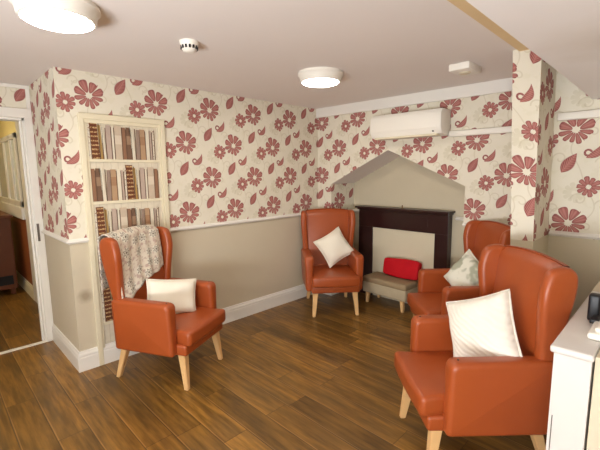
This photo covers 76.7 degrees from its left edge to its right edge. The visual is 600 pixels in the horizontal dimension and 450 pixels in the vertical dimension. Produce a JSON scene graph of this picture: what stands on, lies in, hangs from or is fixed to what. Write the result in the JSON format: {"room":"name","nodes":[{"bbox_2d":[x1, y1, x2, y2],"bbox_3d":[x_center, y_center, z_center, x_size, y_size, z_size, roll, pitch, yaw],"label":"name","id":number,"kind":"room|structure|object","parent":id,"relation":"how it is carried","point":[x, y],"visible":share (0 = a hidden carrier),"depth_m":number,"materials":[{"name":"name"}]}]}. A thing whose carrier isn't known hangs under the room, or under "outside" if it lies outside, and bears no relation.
{"room":"care facility","nodes":[
{"label":"care facility","id":0,"kind":"room"},
{"bbox_2d":[0,86,26,117],"bbox_3d":[-3.330,0.072,2.585,2.677,2.322,0.120,-8,11,-44],"label":"wall","id":1,"kind":"structure","parent":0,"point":[9,97],"depth_m":3.24,"materials":[{"name":"paper"}]},
{"bbox_2d":[0,106,53,341],"bbox_3d":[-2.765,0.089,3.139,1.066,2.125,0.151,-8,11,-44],"label":"door frame","id":2,"kind":"structure","parent":1,"relation":"attached to","point":[22,116],"depth_m":3.42,"materials":[{"name":"white paint"}]},
{"bbox_2d":[0,121,32,284],"bbox_3d":[-3.873,-0.429,5.177,0.070,2.620,4.380,-8,11,-44],"label":"wall","id":3,"kind":"structure","parent":0,"point":[18,226],"depth_m":5.10,"materials":[{"name":"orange paint"}]},
{"bbox_2d":[0,133,25,219],"bbox_3d":[-3.999,-0.661,5.184,0.050,1.040,1.850,-8,11,-44],"label":"window","id":4,"kind":"structure","parent":3,"relation":"in","point":[11,193],"depth_m":4.99,"materials":[{"name":"white paint"}]},
{"bbox_2d":[16,270,34,300],"bbox_3d":[-4.344,0.735,5.763,0.020,0.163,2.900,-8,11,-44],"label":"baseboard","id":5,"kind":"structure","parent":3,"relation":"attached to","point":[28,287],"depth_m":5.10,"materials":[{"name":"beige paint"}]},
{"bbox_2d":[29,66,317,351],"bbox_3d":[-0.892,-0.198,4.354,3.343,2.322,0.905,-8,11,-44],"label":"wall","id":6,"kind":"structure","parent":0,"point":[229,157],"depth_m":3.63,"materials":[{"name":"paper"}]},
{"bbox_2d":[0,82,30,108],"bbox_3d":[-3.299,-0.972,2.384,2.657,0.196,0.020,-8,11,-44],"label":"trim","id":7,"kind":"structure","parent":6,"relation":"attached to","point":[26,88],"depth_m":3.27,"materials":[{"name":"white paint"}]},
{"bbox_2d":[77,112,172,365],"bbox_3d":[-1.416,0.121,3.206,0.674,2.015,0.026,-8,11,-44],"label":"bookcase","id":8,"kind":"object","parent":6,"relation":"attached to","point":[124,165],"visible":0.58,"depth_m":3.10,"materials":[{"name":"beige paint"}]},
{"bbox_2d":[87,124,91,158],"bbox_3d":[-1.619,-0.640,2.914,0.013,0.262,0.006,-8,11,-44],"label":"book","id":9,"kind":"object","parent":8,"relation":"on","point":[89,126],"depth_m":2.91,"materials":[{"name":"beige paper"}]},
{"bbox_2d":[91,169,96,201],"bbox_3d":[-1.611,-0.310,2.963,0.025,0.255,0.006,-8,11,-44],"label":"book","id":10,"kind":"object","parent":8,"relation":"on","point":[93,171],"depth_m":2.96,"materials":[{"name":"brown paper"}]},
{"bbox_2d":[89,123,99,158],"bbox_3d":[-1.593,-0.655,2.938,0.063,0.285,0.006,-8,11,-44],"label":"book","id":11,"kind":"object","parent":8,"relation":"on","point":[94,128],"depth_m":2.94,"materials":[{"name":"brown paper"}]},
{"bbox_2d":[94,210,97,238],"bbox_3d":[-1.612,0.014,3.004,0.013,0.262,0.006,-8,11,-44],"label":"book","id":12,"kind":"object","parent":8,"relation":"on","point":[95,211],"depth_m":3.00,"materials":[{"name":"beige paper"}]},
{"bbox_2d":[95,168,102,200],"bbox_3d":[-1.585,-0.316,2.989,0.035,0.258,0.006,-8,11,-44],"label":"book","id":13,"kind":"object","parent":8,"relation":"on","point":[98,171],"depth_m":2.99,"materials":[{"name":"brown paper"}]},
{"bbox_2d":[97,125,103,158],"bbox_3d":[-1.563,-0.648,2.969,0.027,0.262,0.006,-8,11,-44],"label":"book","id":14,"kind":"object","parent":8,"relation":"on","point":[100,128],"depth_m":2.97,"materials":[{"name":"beige paper"}]},
{"bbox_2d":[96,207,105,235],"bbox_3d":[-1.586,-0.001,3.028,0.063,0.285,0.006,-8,11,-44],"label":"book","id":15,"kind":"object","parent":8,"relation":"on","point":[100,211],"depth_m":3.02,"materials":[{"name":"brown paper"}]},
{"bbox_2d":[99,168,106,200],"bbox_3d":[-1.565,-0.321,3.008,0.042,0.262,0.006,-8,11,-44],"label":"book","id":16,"kind":"object","parent":8,"relation":"on","point":[102,171],"depth_m":3.01,"materials":[{"name":"white paper"}]},
{"bbox_2d":[101,291,105,321],"bbox_3d":[-1.605,0.668,3.094,0.013,0.262,0.006,-8,11,-44],"label":"book","id":17,"kind":"object","parent":8,"relation":"on","point":[103,294],"depth_m":3.09,"materials":[{"name":"beige paper"}]},
{"bbox_2d":[100,126,106,158],"bbox_3d":[-1.546,-0.647,2.985,0.029,0.255,0.006,-8,11,-44],"label":"book","id":18,"kind":"object","parent":8,"relation":"on","point":[103,129],"depth_m":2.98,"materials":[{"name":"beige paper"}]},
{"bbox_2d":[104,210,108,232],"bbox_3d":[-1.556,0.006,3.059,0.027,0.262,0.006,-8,11,-44],"label":"book","id":19,"kind":"object","parent":8,"relation":"on","point":[106,212],"depth_m":3.05,"materials":[{"name":"yellow paper"}]},
{"bbox_2d":[103,287,112,321],"bbox_3d":[-1.579,0.652,3.118,0.063,0.285,0.006,-8,11,-44],"label":"book","id":20,"kind":"object","parent":8,"relation":"on","point":[107,296],"depth_m":3.11,"materials":[{"name":"brown paper"}]},
{"bbox_2d":[105,125,111,158],"bbox_3d":[-1.519,-0.656,3.012,0.035,0.265,0.006,-8,11,-44],"label":"book","id":21,"kind":"object","parent":8,"relation":"on","point":[108,128],"depth_m":3.01,"materials":[{"name":"paper"}]},
{"bbox_2d":[107,210,111,231],"bbox_3d":[-1.540,0.007,3.075,0.029,0.255,0.006,-8,11,-44],"label":"book","id":22,"kind":"object","parent":8,"relation":"on","point":[109,212],"depth_m":3.07,"materials":[{"name":"beige paper"}]},
{"bbox_2d":[107,170,111,200],"bbox_3d":[-1.531,-0.317,3.043,0.038,0.245,0.006,-8,11,-44],"label":"book","id":23,"kind":"object","parent":8,"relation":"on","point":[109,172],"depth_m":3.04,"materials":[{"name":"brown paper"}]},
{"bbox_2d":[111,126,114,158],"bbox_3d":[-1.496,-0.658,3.034,0.015,0.262,0.006,-8,11,-44],"label":"book","id":24,"kind":"object","parent":8,"relation":"on","point":[112,127],"depth_m":3.03,"materials":[{"name":"beige paper"}]},
{"bbox_2d":[110,169,117,200],"bbox_3d":[-1.505,-0.323,3.068,0.041,0.250,0.006,-8,11,-44],"label":"book","id":25,"kind":"object","parent":8,"relation":"on","point":[113,172],"depth_m":3.07,"materials":[{"name":"brown paper"}]},
{"bbox_2d":[112,208,117,230],"bbox_3d":[-1.512,-0.002,3.102,0.035,0.265,0.006,-8,11,-44],"label":"book","id":26,"kind":"object","parent":8,"relation":"on","point":[114,210],"depth_m":3.09,"materials":[{"name":"beige paper"}]},
{"bbox_2d":[114,125,122,159],"bbox_3d":[-1.467,-0.665,3.063,0.053,0.268,0.006,-8,11,-44],"label":"book","id":27,"kind":"object","parent":8,"relation":"on","point":[118,129],"depth_m":3.06,"materials":[{"name":"beige paper"}]},
{"bbox_2d":[117,209,120,228],"bbox_3d":[-1.489,-0.004,3.124,0.015,0.262,0.006,-8,11,-44],"label":"book","id":28,"kind":"object","parent":8,"relation":"on","point":[118,210],"depth_m":3.12,"materials":[{"name":"beige paper"}]},
{"bbox_2d":[116,169,121,199],"bbox_3d":[-1.475,-0.328,3.098,0.029,0.250,0.006,-8,11,-44],"label":"book","id":29,"kind":"object","parent":8,"relation":"on","point":[118,171],"depth_m":3.09,"materials":[{"name":"white paper"}]},
{"bbox_2d":[120,170,124,199],"bbox_3d":[-1.456,-0.328,3.117,0.020,0.245,0.006,-8,11,-44],"label":"book","id":30,"kind":"object","parent":8,"relation":"on","point":[122,172],"depth_m":3.11,"materials":[{"name":"white paper"}]},
{"bbox_2d":[120,207,127,228],"bbox_3d":[-1.460,-0.011,3.153,0.053,0.268,0.006,-8,11,-44],"label":"book","id":31,"kind":"object","parent":8,"relation":"on","point":[123,210],"depth_m":3.14,"materials":[{"name":"beige paper"}]},
{"bbox_2d":[122,128,126,159],"bbox_3d":[-1.435,-0.663,3.096,0.025,0.255,0.006,-8,11,-44],"label":"book","id":32,"kind":"object","parent":8,"relation":"on","point":[124,130],"depth_m":3.09,"materials":[{"name":"paper"}]},
{"bbox_2d":[124,168,127,199],"bbox_3d":[-1.440,-0.339,3.132,0.013,0.262,0.006,-8,11,-44],"label":"book","id":33,"kind":"object","parent":8,"relation":"on","point":[125,169],"depth_m":3.13,"materials":[{"name":"beige paper"}]},
{"bbox_2d":[126,128,131,159],"bbox_3d":[-1.408,-0.669,3.121,0.035,0.258,0.006,-8,11,-44],"label":"book","id":34,"kind":"object","parent":8,"relation":"on","point":[128,130],"depth_m":3.12,"materials":[{"name":"brown paper"}]},
{"bbox_2d":[127,209,131,226],"bbox_3d":[-1.427,-0.010,3.186,0.025,0.255,0.006,-8,11,-44],"label":"book","id":35,"kind":"object","parent":8,"relation":"on","point":[129,211],"depth_m":3.17,"materials":[{"name":"brown paper"}]},
{"bbox_2d":[125,165,134,199],"bbox_3d":[-1.413,-0.354,3.156,0.063,0.285,0.006,-8,11,-44],"label":"book","id":36,"kind":"object","parent":8,"relation":"on","point":[129,169],"depth_m":3.15,"materials":[{"name":"brown paper"}]},
{"bbox_2d":[129,127,135,159],"bbox_3d":[-1.388,-0.674,3.141,0.042,0.262,0.006,-8,11,-44],"label":"book","id":37,"kind":"object","parent":8,"relation":"on","point":[132,130],"depth_m":3.14,"materials":[{"name":"white paper"}]},
{"bbox_2d":[131,208,136,225],"bbox_3d":[-1.401,-0.015,3.211,0.035,0.258,0.006,-8,11,-44],"label":"book","id":38,"kind":"object","parent":8,"relation":"on","point":[133,210],"depth_m":3.20,"materials":[{"name":"brown paper"}]},
{"bbox_2d":[133,168,137,198],"bbox_3d":[-1.384,-0.347,3.187,0.027,0.262,0.006,-8,11,-44],"label":"book","id":39,"kind":"object","parent":8,"relation":"on","point":[135,170],"depth_m":3.18,"materials":[{"name":"beige paper"}]},
{"bbox_2d":[134,207,139,224],"bbox_3d":[-1.381,-0.020,3.231,0.042,0.262,0.006,-8,11,-44],"label":"book","id":40,"kind":"object","parent":8,"relation":"on","point":[136,209],"depth_m":3.22,"materials":[{"name":"white paper"}]},
{"bbox_2d":[135,169,140,198],"bbox_3d":[-1.367,-0.346,3.203,0.029,0.255,0.006,-8,11,-44],"label":"book","id":41,"kind":"object","parent":8,"relation":"on","point":[137,171],"depth_m":3.20,"materials":[{"name":"beige paper"}]},
{"bbox_2d":[136,130,139,159],"bbox_3d":[-1.355,-0.670,3.175,0.038,0.245,0.006,-8,11,-44],"label":"book","id":42,"kind":"object","parent":8,"relation":"on","point":[137,131],"depth_m":3.17,"materials":[{"name":"brown paper"}]},
{"bbox_2d":[139,129,145,159],"bbox_3d":[-1.328,-0.677,3.201,0.041,0.250,0.006,-8,11,-44],"label":"book","id":43,"kind":"object","parent":8,"relation":"on","point":[142,132],"depth_m":3.20,"materials":[{"name":"brown paper"}]},
{"bbox_2d":[141,209,144,224],"bbox_3d":[-1.348,-0.017,3.265,0.038,0.245,0.006,-8,11,-44],"label":"book","id":44,"kind":"object","parent":8,"relation":"on","point":[142,210],"depth_m":3.26,"materials":[{"name":"brown paper"}]},
{"bbox_2d":[140,168,145,198],"bbox_3d":[-1.340,-0.355,3.230,0.035,0.265,0.006,-8,11,-44],"label":"book","id":45,"kind":"object","parent":8,"relation":"on","point":[142,170],"depth_m":3.23,"materials":[{"name":"beige paper"}]},
{"bbox_2d":[145,168,147,198],"bbox_3d":[-1.317,-0.357,3.253,0.015,0.262,0.006,-8,11,-44],"label":"book","id":46,"kind":"object","parent":8,"relation":"on","point":[146,169],"depth_m":3.25,"materials":[{"name":"beige paper"}]},
{"bbox_2d":[144,208,149,224],"bbox_3d":[-1.321,-0.023,3.291,0.041,0.250,0.006,-8,11,-44],"label":"book","id":47,"kind":"object","parent":8,"relation":"on","point":[146,210],"depth_m":3.28,"materials":[{"name":"brown paper"}]},
{"bbox_2d":[145,130,149,159],"bbox_3d":[-1.298,-0.681,3.230,0.029,0.250,0.006,-8,11,-44],"label":"book","id":48,"kind":"object","parent":8,"relation":"on","point":[147,132],"depth_m":3.23,"materials":[{"name":"beige paper"}]},
{"bbox_2d":[147,167,154,198],"bbox_3d":[-1.288,-0.364,3.281,0.053,0.268,0.006,-8,11,-44],"label":"book","id":49,"kind":"object","parent":8,"relation":"on","point":[150,170],"depth_m":3.28,"materials":[{"name":"beige paper"}]},
{"bbox_2d":[149,131,152,159],"bbox_3d":[-1.280,-0.681,3.249,0.020,0.245,0.006,-8,11,-44],"label":"book","id":50,"kind":"object","parent":8,"relation":"on","point":[150,132],"depth_m":3.25,"materials":[{"name":"beige paper"}]},
{"bbox_2d":[150,208,153,224],"bbox_3d":[-1.291,-0.027,3.320,0.029,0.250,0.006,-8,11,-44],"label":"book","id":51,"kind":"object","parent":8,"relation":"on","point":[151,209],"depth_m":3.31,"materials":[{"name":"white paper"}]},
{"bbox_2d":[151,129,154,159],"bbox_3d":[-1.263,-0.692,3.264,0.013,0.262,0.006,-8,11,-44],"label":"book","id":52,"kind":"object","parent":8,"relation":"on","point":[152,130],"depth_m":3.26,"materials":[{"name":"beige paper"}]},
{"bbox_2d":[153,208,156,226],"bbox_3d":[-1.272,-0.028,3.339,0.020,0.245,0.006,-8,11,-44],"label":"book","id":53,"kind":"object","parent":8,"relation":"on","point":[154,209],"depth_m":3.33,"materials":[{"name":"beige paper"}]},
{"bbox_2d":[154,169,158,197],"bbox_3d":[-1.255,-0.362,3.314,0.025,0.255,0.006,-8,11,-44],"label":"book","id":54,"kind":"object","parent":8,"relation":"on","point":[156,171],"depth_m":3.31,"materials":[{"name":"brown paper"}]},
{"bbox_2d":[156,206,158,225],"bbox_3d":[-1.256,-0.038,3.354,0.013,0.262,0.006,-8,11,-44],"label":"book","id":55,"kind":"object","parent":8,"relation":"on","point":[157,207],"depth_m":3.35,"materials":[{"name":"beige paper"}]},
{"bbox_2d":[41,213,300,244],"bbox_3d":[-1.054,-0.051,4.134,2.831,0.038,0.853,-8,11,-44],"label":"trim","id":56,"kind":"structure","parent":6,"relation":"attached to","point":[53,235],"depth_m":3.65,"materials":[{"name":"white paint"}]},
{"bbox_2d":[52,284,311,372],"bbox_3d":[-1.051,0.904,4.278,2.823,0.163,0.865,-8,11,-44],"label":"baseboard","id":57,"kind":"structure","parent":6,"relation":"attached to","point":[88,359],"depth_m":3.54,"materials":[{"name":"white paint"}]},
{"bbox_2d":[0,0,516,108],"bbox_3d":[-0.147,-1.044,1.641,6.100,0.080,5.900,-8,11,-44],"label":"ceiling","id":58,"kind":"structure","parent":0,"point":[253,49],"depth_m":2.33,"materials":[{"name":"paint"}]},
{"bbox_2d":[9,0,100,32],"bbox_3d":[-1.107,-0.963,1.732,0.356,0.085,0.356,-8,11,-44],"label":"ceiling light","id":59,"kind":"object","parent":58,"relation":"attached to","point":[64,16],"visible":1,"depth_m":1.67,"materials":[{"name":"white plastic"}]},
{"bbox_2d":[20,8,92,32],"bbox_3d":[-1.107,-0.930,1.737,0.284,0.018,0.284,-8,11,-44],"label":"diffuser","id":60,"kind":"object","parent":59,"relation":"attached to","point":[64,20],"depth_m":1.70,"materials":[{"name":"white plastic"}]},
{"bbox_2d":[179,38,198,53],"bbox_3d":[-0.654,-1.050,2.241,0.112,0.062,0.112,-8,11,-44],"label":"smoke detector","id":61,"kind":"object","parent":58,"relation":"attached to","point":[190,46],"visible":1,"depth_m":2.21,"materials":[{"name":"white plastic"}]},
{"bbox_2d":[298,67,342,86],"bbox_3d":[0.161,-1.148,2.975,0.356,0.085,0.356,-8,11,-44],"label":"ceiling light","id":62,"kind":"object","parent":58,"relation":"attached to","point":[314,76],"visible":1,"depth_m":2.86,"materials":[{"name":"white plastic"}]},
{"bbox_2d":[302,78,338,86],"bbox_3d":[0.161,-1.115,2.980,0.284,0.018,0.284,-8,11,-44],"label":"diffuser","id":63,"kind":"object","parent":62,"relation":"attached to","point":[311,82],"depth_m":2.92,"materials":[{"name":"white plastic"}]},
{"bbox_2d":[449,61,480,76],"bbox_3d":[1.224,-1.150,2.812,0.230,0.060,0.150,-8,11,-44],"label":"emergency light","id":64,"kind":"object","parent":58,"relation":"attached to","point":[466,68],"visible":1,"depth_m":2.76,"materials":[{"name":"white plastic"}]},
{"bbox_2d":[448,0,528,50],"bbox_3d":[-0.123,-0.865,0.683,4.760,0.014,0.348,-8,11,-44],"label":"trim","id":65,"kind":"structure","parent":58,"relation":"attached to","point":[463,5],"depth_m":1.97,"materials":[{"name":"beige wood"}]},
{"bbox_2d":[0,284,546,449],"bbox_3d":[-1.639,1.133,3.478,6.100,0.060,10.200,-8,11,-44],"label":"floor","id":66,"kind":"structure","parent":0,"point":[286,377],"depth_m":2.73,"materials":[{"name":"brown wood"}]},
{"bbox_2d":[0,211,17,293],"bbox_3d":[-4.185,0.376,5.108,0.475,1.050,0.900,-8,11,-44],"label":"base cabinet","id":67,"kind":"object","parent":66,"relation":"on","point":[8,274],"visible":1,"depth_m":4.92,"materials":[{"name":"brown wood"}]},
{"bbox_2d":[0,275,13,285],"bbox_3d":[-3.884,0.734,4.866,0.340,0.120,0.006,-8,11,-44],"label":"vent","id":68,"kind":"object","parent":67,"relation":"attached to","point":[5,280],"depth_m":4.93,"materials":[{"name":"black plastic"}]},
{"bbox_2d":[0,340,47,354],"bbox_3d":[-2.711,1.141,3.264,0.980,0.006,0.050,-8,11,-44],"label":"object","id":69,"kind":"structure","parent":66,"relation":"on","point":[44,341],"depth_m":3.44,"materials":[{"name":"beige wood"}]},
{"bbox_2d":[99,226,225,390],"bbox_3d":[-1.019,0.598,2.986,0.711,1.122,0.652,2,8,18],"label":"armchair","id":70,"kind":"object","parent":66,"relation":"on","point":[142,325],"visible":0.79,"depth_m":2.74,"materials":[{"name":"orange leather"}]},
{"bbox_2d":[97,224,163,298],"bbox_3d":[-1.309,0.292,3.000,0.201,0.554,0.503,2,8,18],"label":"throw blanket","id":71,"kind":"object","parent":70,"relation":"on","point":[140,245],"visible":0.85,"depth_m":2.93,"materials":[{"name":"beige fabric"}]},
{"bbox_2d":[146,278,195,313],"bbox_3d":[-1.014,0.568,3.002,0.428,0.326,0.168,-5,9,-30],"label":"cushion","id":72,"kind":"object","parent":70,"relation":"on","point":[179,292],"visible":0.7,"depth_m":2.98,"materials":[{"name":"white fabric"}]},
{"bbox_2d":[176,306,225,346],"bbox_3d":[-0.965,0.761,2.991,0.602,0.126,0.520,2,8,18],"label":"seat cushion","id":73,"kind":"object","parent":70,"relation":"on","point":[191,327],"depth_m":2.85,"materials":[{"name":"orange leather"}]},
{"bbox_2d":[301,208,363,316],"bbox_3d":[0.358,0.397,4.338,0.652,1.122,0.711,-1,8,-5],"label":"armchair","id":74,"kind":"object","parent":66,"relation":"on","point":[345,276],"visible":0.91,"depth_m":4.41,"materials":[{"name":"orange leather"}]},
{"bbox_2d":[313,226,352,267],"bbox_3d":[0.396,0.254,4.389,0.452,0.454,0.213,-4,8,-22],"label":"cushion","id":75,"kind":"object","parent":74,"relation":"on","point":[334,247],"visible":1,"depth_m":4.34,"materials":[{"name":"white fabric"}]},
{"bbox_2d":[312,265,359,287],"bbox_3d":[0.365,0.566,4.306,0.520,0.126,0.602,-1,8,-5],"label":"seat cushion","id":76,"kind":"object","parent":74,"relation":"on","point":[323,276],"depth_m":4.05,"materials":[{"name":"orange leather"}]},
{"bbox_2d":[363,272,417,312],"bbox_3d":[1.055,0.777,4.445,0.300,0.325,0.600,-8,10,-41],"label":"footstool","id":77,"kind":"object","parent":66,"relation":"on","point":[379,283],"visible":0.77,"depth_m":4.31,"materials":[{"name":"fabric"}]},
{"bbox_2d":[383,258,421,279],"bbox_3d":[1.179,0.500,4.399,0.129,0.229,0.472,-7,10,-40],"label":"cushion","id":78,"kind":"object","parent":77,"relation":"on","point":[396,267],"visible":0.93,"depth_m":4.34,"materials":[{"name":"fabric"}]},
{"bbox_2d":[355,205,454,303],"bbox_3d":[1.185,0.362,4.501,0.169,1.128,1.210,-8,11,-44],"label":"fireplace","id":79,"kind":"object","parent":66,"relation":"on","point":[424,236],"visible":0.66,"depth_m":4.42,"materials":[{"name":"brown wood"}]},
{"bbox_2d":[355,205,454,215],"bbox_3d":[1.179,-0.175,4.427,0.169,0.043,1.210,-8,11,-44],"label":"shelf","id":80,"kind":"object","parent":79,"relation":"attached to","point":[362,208],"depth_m":4.36,"materials":[{"name":"brown wood"}]},
{"bbox_2d":[407,220,510,337],"bbox_3d":[1.339,0.536,3.252,0.711,1.122,0.652,-1,8,-2],"label":"armchair","id":81,"kind":"object","parent":66,"relation":"on","point":[434,290],"visible":0.41,"depth_m":3.30,"materials":[{"name":"orange leather"}]},
{"bbox_2d":[407,292,441,314],"bbox_3d":[1.286,0.698,3.272,0.602,0.126,0.520,-1,8,-2],"label":"seat cushion","id":82,"kind":"object","parent":81,"relation":"on","point":[422,303],"depth_m":3.24,"materials":[{"name":"orange leather"}]},
{"bbox_2d":[443,249,478,285],"bbox_3d":[1.395,0.424,3.188,0.198,0.418,0.445,-3,8,-14],"label":"cushion","id":83,"kind":"object","parent":81,"relation":"on","point":[464,272],"visible":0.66,"depth_m":3.15,"materials":[{"name":"white fabric"}]},
{"bbox_2d":[394,244,577,449],"bbox_3d":[0.934,0.698,2.110,0.711,1.122,0.652,-1,8,-1],"label":"armchair","id":84,"kind":"object","parent":66,"relation":"on","point":[483,395],"visible":0.85,"depth_m":1.83,"materials":[{"name":"orange leather"}]},
{"bbox_2d":[394,351,452,415],"bbox_3d":[0.881,0.860,2.132,0.602,0.126,0.520,-1,8,-1],"label":"seat cushion","id":85,"kind":"object","parent":84,"relation":"on","point":[421,373],"depth_m":2.06,"materials":[{"name":"orange leather"}]},
{"bbox_2d":[446,289,522,356],"bbox_3d":[0.982,0.575,2.050,0.212,0.497,0.517,-6,10,-36],"label":"cushion","id":86,"kind":"object","parent":84,"relation":"on","point":[484,325],"visible":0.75,"depth_m":1.98,"materials":[{"name":"white fabric"}]},
{"bbox_2d":[546,291,599,449],"bbox_3d":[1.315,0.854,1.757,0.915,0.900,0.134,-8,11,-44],"label":"base cabinet","id":87,"kind":"object","parent":66,"relation":"on","point":[575,354],"visible":0.81,"depth_m":1.42,"materials":[{"name":"paint"}]},
{"bbox_2d":[587,293,599,340],"bbox_3d":[1.256,0.375,1.499,0.275,0.119,0.218,-8,11,-44],"label":"telephone","id":88,"kind":"object","parent":87,"relation":"on","point":[593,312],"visible":1,"depth_m":1.61,"materials":[{"name":"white plastic"}]},
{"bbox_2d":[318,91,511,267],"bbox_3d":[1.343,-0.189,4.117,0.570,2.322,2.585,-8,11,-44],"label":"wall","id":89,"kind":"structure","parent":0,"point":[468,176],"depth_m":4.07,"materials":[{"name":"paper"}]},
{"bbox_2d":[351,209,466,226],"bbox_3d":[1.246,-0.076,4.140,0.498,0.038,2.435,-8,11,-44],"label":"trim","id":90,"kind":"structure","parent":89,"relation":"attached to","point":[354,210],"depth_m":4.02,"materials":[{"name":"white paint"}]},
{"bbox_2d":[370,108,450,140],"bbox_3d":[1.077,-0.984,3.761,0.750,0.241,0.222,7,11,43],"label":"air conditioner","id":91,"kind":"object","parent":89,"relation":"attached to","point":[430,122],"visible":0.98,"depth_m":3.63,"materials":[{"name":"white plastic"}]},
{"bbox_2d":[316,78,511,117],"bbox_3d":[1.087,-1.267,3.845,2.417,0.107,0.030,7,11,43],"label":"trim","id":92,"kind":"structure","parent":89,"relation":"attached to","point":[502,85],"depth_m":3.71,"materials":[{"name":"white paint"}]},
{"bbox_2d":[449,126,511,136],"bbox_3d":[1.683,-0.827,3.335,0.741,0.053,0.045,7,11,43],"label":"pipe trunking","id":93,"kind":"object","parent":89,"relation":"attached to","point":[508,129],"visible":0.56,"depth_m":3.37,"materials":[{"name":"white plastic"}]},
{"bbox_2d":[510,49,556,254],"bbox_3d":[1.765,-0.017,2.833,0.820,2.322,0.222,-8,11,-44],"label":"wall pier","id":94,"kind":"object","parent":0,"point":[533,79],"visible":0.5,"depth_m":2.50,"materials":[{"name":"paper"}]},
{"bbox_2d":[547,71,599,321],"bbox_3d":[2.858,0.045,2.299,0.810,2.322,2.190,-8,11,-44],"label":"wall","id":95,"kind":"structure","parent":0,"point":[575,174],"depth_m":2.63,"materials":[{"name":"paper"}]},
{"bbox_2d":[466,0,599,98],"bbox_3d":[0.824,-0.634,0.015,5.120,0.310,1.972,-8,11,-44],"label":"ceiling","id":96,"kind":"structure","parent":95,"relation":"attached to","point":[565,34],"depth_m":1.29,"materials":[{"name":"paint"}]},
{"bbox_2d":[549,230,599,239],"bbox_3d":[2.574,0.154,2.003,0.028,0.038,2.155,-8,11,-44],"label":"trim","id":97,"kind":"structure","parent":95,"relation":"attached to","point":[551,232],"depth_m":2.65,"materials":[{"name":"white paint"}]},
{"bbox_2d":[557,109,599,120],"bbox_3d":[2.542,-0.657,1.903,0.045,0.052,2.105,-8,11,-44],"label":"pipe trunking","id":98,"kind":"object","parent":95,"relation":"attached to","point":[587,114],"visible":1,"depth_m":2.54,"materials":[{"name":"white plastic"}]},
{"bbox_2d":[586,349,599,449],"bbox_3d":[1.532,0.882,1.553,0.905,0.895,0.463,-8,11,-44],"label":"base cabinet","id":99,"kind":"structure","parent":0,"point":[593,439],"depth_m":1.36,"materials":[{"name":"beige paint"}]},
{"bbox_2d":[592,281,599,291],"bbox_3d":[1.988,0.787,2.193,0.654,0.899,0.460,-8,11,-44],"label":"base cabinet","id":100,"kind":"object","parent":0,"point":[597,287],"visible":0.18,"depth_m":2.10,"materials":[{"name":"beige paint"}]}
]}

